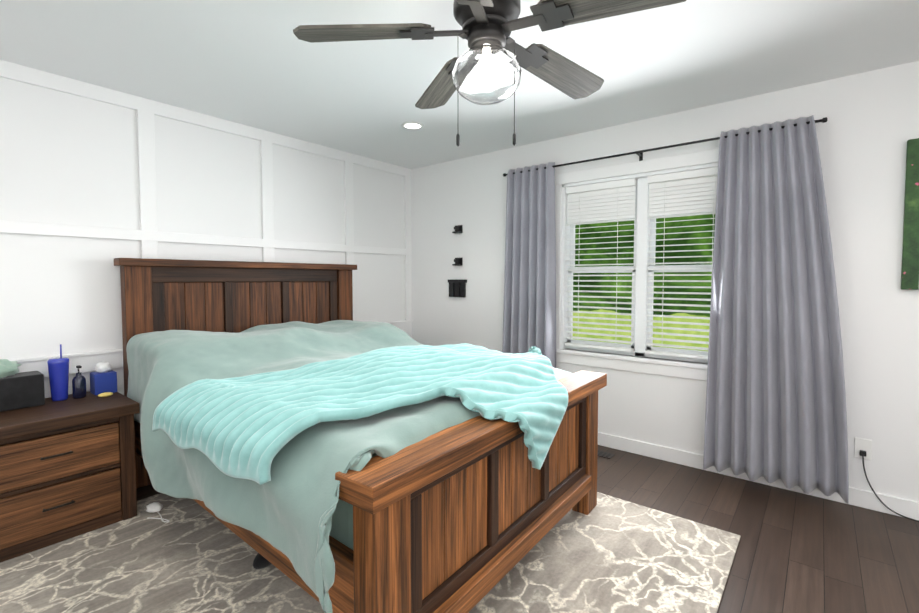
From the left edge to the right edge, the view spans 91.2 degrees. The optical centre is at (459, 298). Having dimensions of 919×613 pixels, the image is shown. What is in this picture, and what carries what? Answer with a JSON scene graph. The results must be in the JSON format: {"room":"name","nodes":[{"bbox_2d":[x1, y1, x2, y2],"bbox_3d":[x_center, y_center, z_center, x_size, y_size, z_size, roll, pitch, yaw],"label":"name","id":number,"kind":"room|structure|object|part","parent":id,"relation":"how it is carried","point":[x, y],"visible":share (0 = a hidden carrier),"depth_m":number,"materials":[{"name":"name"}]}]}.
{"room":"bedroom","nodes":[
{"label":"bedroom","id":0,"kind":"room"},
{"bbox_2d":[0,60,412,397],"bbox_3d":[-2.072,-0.051,2.905,0.152,2.440,5.150,2,3,39],"label":"wall","id":1,"kind":"structure","parent":0,"point":[95,180],"depth_m":2.85,"materials":[{"name":"white paint"}]},
{"bbox_2d":[0,0,918,168],"bbox_3d":[0.028,-1.246,1.163,5.540,0.100,5.150,2,3,39],"label":"ceiling","id":2,"kind":"structure","parent":0,"point":[258,64],"depth_m":2.35,"materials":[{"name":"white paint"}]},
{"bbox_2d":[401,122,423,129],"bbox_3d":[-0.350,-1.290,3.359,0.170,0.006,0.170,2,3,39],"label":"recessed light","id":3,"kind":"object","parent":2,"relation":"in","point":[412,125],"visible":1,"depth_m":3.35,"materials":[{"name":"white"}]},
{"bbox_2d":[293,0,685,145],"bbox_3d":[0.137,-0.881,1.613,1.271,0.669,1.284,2,3,39],"label":"fan","id":4,"kind":"object","parent":2,"relation":"hanging from","point":[485,68],"visible":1,"depth_m":1.56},
{"bbox_3d":[0.098,-0.811,1.620,0.250,0.199,0.250,2,3,39],"label":"globe","id":5,"kind":"part","parent":4,"relation":"part of","materials":[{"name":"clear glass"}]},
{"bbox_2d":[136,445,918,612],"bbox_3d":[0.028,1.292,1.275,5.540,0.100,5.150,2,3,39],"label":"floor","id":6,"kind":"structure","parent":0,"point":[797,552],"depth_m":2.26,"materials":[{"name":"brown wood"}]},
{"bbox_2d":[0,391,139,561],"bbox_3d":[-2.131,0.873,2.325,0.536,0.620,0.680,2,3,39],"label":"nightstand","id":7,"kind":"object","parent":6,"relation":"on","point":[68,468],"visible":1,"depth_m":2.21,"materials":[{"name":"brown wood"}]},
{"bbox_2d":[0,359,44,411],"bbox_3d":[-2.343,0.435,2.265,0.187,0.258,0.360,2,3,39],"label":"box","id":8,"kind":"object","parent":7,"relation":"on","point":[21,390],"visible":0.98,"depth_m":2.30,"materials":[{"name":"fabric"}]},
{"bbox_2d":[47,344,68,400],"bbox_3d":[-2.193,0.403,2.464,0.092,0.305,0.092,2,3,39],"label":"tumbler","id":9,"kind":"object","parent":7,"relation":"on","point":[58,370],"visible":1,"depth_m":2.44,"materials":[{"name":"blue plastic"}]},
{"bbox_2d":[72,365,85,398],"bbox_3d":[-2.127,0.463,2.516,0.060,0.180,0.060,2,3,39],"label":"bottle","id":10,"kind":"object","parent":7,"relation":"on","point":[78,385],"visible":1,"depth_m":2.50,"materials":[{"name":"blue glass"}]},
{"bbox_2d":[90,361,116,394],"bbox_3d":[-2.079,0.457,2.628,0.105,0.183,0.105,2,3,39],"label":"tissue box","id":11,"kind":"object","parent":7,"relation":"on","point":[103,378],"visible":1,"depth_m":2.60,"materials":[{"name":"blue cardboard"}]},
{"bbox_2d":[98,392,112,396],"bbox_3d":[-1.990,0.540,2.531,0.050,0.024,0.069,2,3,39],"label":"soap","id":12,"kind":"object","parent":7,"relation":"on","point":[106,394],"visible":1,"depth_m":2.52,"materials":[{"name":"yellow"}]},
{"bbox_2d":[0,492,740,612],"bbox_3d":[-0.431,1.196,2.186,2.780,0.010,2.420,2,3,39],"label":"rug","id":13,"kind":"object","parent":6,"relation":"on","point":[608,554],"visible":0.35,"depth_m":1.99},
{"bbox_2d":[146,502,162,512],"bbox_3d":[-1.677,1.147,2.473,0.110,0.044,0.077,2,3,39],"label":"clutter","id":14,"kind":"object","parent":13,"relation":"on","point":[153,507],"visible":1,"depth_m":2.45,"materials":[{"name":"white"}]},
{"bbox_2d":[147,512,169,522],"bbox_3d":[-1.617,1.169,2.407,0.174,0.020,0.065,2,3,39],"label":"cord","id":15,"kind":"object","parent":13,"relation":"on","point":[166,521],"visible":0.96,"depth_m":2.40,"materials":[{"name":"white plastic"}]},
{"bbox_2d":[253,553,271,568],"bbox_3d":[-0.845,1.152,2.067,0.102,0.084,0.280,1,3,16],"label":"shoe","id":16,"kind":"object","parent":13,"relation":"on","point":[260,562],"visible":0.25,"depth_m":1.95,"materials":[{"name":"black"}]},
{"bbox_2d":[114,258,606,612],"bbox_3d":[-0.618,0.469,2.546,2.500,1.408,1.873,2,3,40],"label":"bed","id":17,"kind":"object","parent":13,"relation":"on","point":[298,425],"visible":1,"depth_m":1.73,"materials":[{"name":"brown wood"}]},
{"bbox_3d":[-0.652,0.654,2.662,2.100,0.308,1.490,2,3,40],"label":"mattress","id":18,"kind":"part","parent":17,"relation":"part of","materials":[{"name":"teal fabric"}]},
{"bbox_2d":[152,343,567,484],"bbox_3d":[-0.186,0.448,2.185,1.376,0.383,1.879,2,3,40],"label":"throw","id":19,"kind":"object","parent":17,"relation":"on","point":[457,414],"depth_m":1.65,"materials":[{"name":"teal fabric"}]},
{"bbox_2d":[597,450,614,458],"bbox_3d":[0.998,1.145,3.371,0.300,0.008,0.100,2,3,39],"label":"floor vent","id":20,"kind":"object","parent":6,"relation":"in","point":[605,454],"visible":0.52,"depth_m":3.31,"materials":[{"name":"grey"}]},
{"bbox_2d":[411,61,918,501],"bbox_3d":[1.641,-0.061,3.128,5.420,2.440,0.150,2,3,39],"label":"wall","id":21,"kind":"structure","parent":0,"point":[867,130],"depth_m":2.72,"materials":[{"name":"white paint"}]},
{"bbox_2d":[452,225,462,232],"bbox_3d":[-0.020,-0.666,4.309,0.090,0.075,0.049,2,3,39],"label":"hook","id":22,"kind":"object","parent":21,"relation":"attached to","point":[458,228],"visible":1,"depth_m":4.29,"materials":[{"name":"black metal"}]},
{"bbox_2d":[452,258,462,265],"bbox_3d":[-0.020,-0.357,4.322,0.090,0.075,0.049,2,3,39],"label":"hook","id":23,"kind":"object","parent":21,"relation":"attached to","point":[458,261],"visible":1,"depth_m":4.31,"materials":[{"name":"black metal"}]},
{"bbox_2d":[448,280,466,296],"bbox_3d":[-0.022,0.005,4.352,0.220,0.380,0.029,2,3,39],"label":"wine rack","id":24,"kind":"object","parent":21,"relation":"attached to","point":[457,288],"visible":1,"depth_m":4.33,"materials":[{"name":"black metal"}]},
{"bbox_2d":[555,149,718,380],"bbox_3d":[1.351,-0.228,3.336,1.380,1.535,0.178,2,3,39],"label":"window","id":25,"kind":"structure","parent":21,"relation":"in","point":[660,366],"depth_m":3.34,"materials":[{"name":"white plastic"}]},
{"bbox_2d":[565,167,717,359],"bbox_3d":[1.337,-0.242,3.317,1.180,1.281,0.061,2,3,39],"label":"window blinds","id":26,"kind":"object","parent":25,"relation":"attached to","point":[686,193],"visible":0.81,"depth_m":3.27,"materials":[{"name":"white plastic"}]},
{"bbox_2d":[502,115,848,503],"bbox_3d":[1.279,0.007,3.202,2.312,2.157,0.193,2,3,39],"label":"curtains","id":27,"kind":"object","parent":21,"relation":"attached to","point":[775,410],"visible":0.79,"depth_m":2.73,"materials":[{"name":"grey fabric"}]},
{"bbox_2d":[598,432,918,520],"bbox_3d":[1.559,1.109,3.139,5.296,0.100,0.017,2,3,39],"label":"baseboard","id":28,"kind":"structure","parent":21,"relation":"attached to","point":[871,501],"depth_m":2.89,"materials":[{"name":"white"}]},
{"bbox_2d":[854,437,871,459],"bbox_3d":[2.278,0.851,2.540,0.074,0.116,0.030,2,3,39],"label":"electrical outlet","id":29,"kind":"object","parent":21,"relation":"attached to","point":[863,446],"visible":0.98,"depth_m":2.54,"materials":[{"name":"white plastic"}]},
{"bbox_2d":[862,454,918,521],"bbox_3d":[2.520,1.039,2.317,0.674,0.308,0.038,2,3,39],"label":"cord","id":30,"kind":"object","parent":29,"relation":"attached to","point":[876,494],"visible":0.98,"depth_m":2.50,"materials":[{"name":"black plastic"}]},
{"bbox_2d":[901,138,918,289],"bbox_3d":[2.625,-0.436,2.201,0.645,0.790,0.034,2,3,39],"label":"picture","id":31,"kind":"object","parent":21,"relation":"attached to","point":[910,266],"visible":0.91,"depth_m":2.37},
{"label":"outside","id":32,"kind":"structure","parent":0,"visible":0},
{"bbox_2d":[573,214,714,350],"bbox_3d":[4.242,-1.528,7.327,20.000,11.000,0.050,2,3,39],"label":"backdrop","id":33,"kind":"structure","parent":32,"point":[678,223],"depth_m":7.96,"materials":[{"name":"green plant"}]}
]}

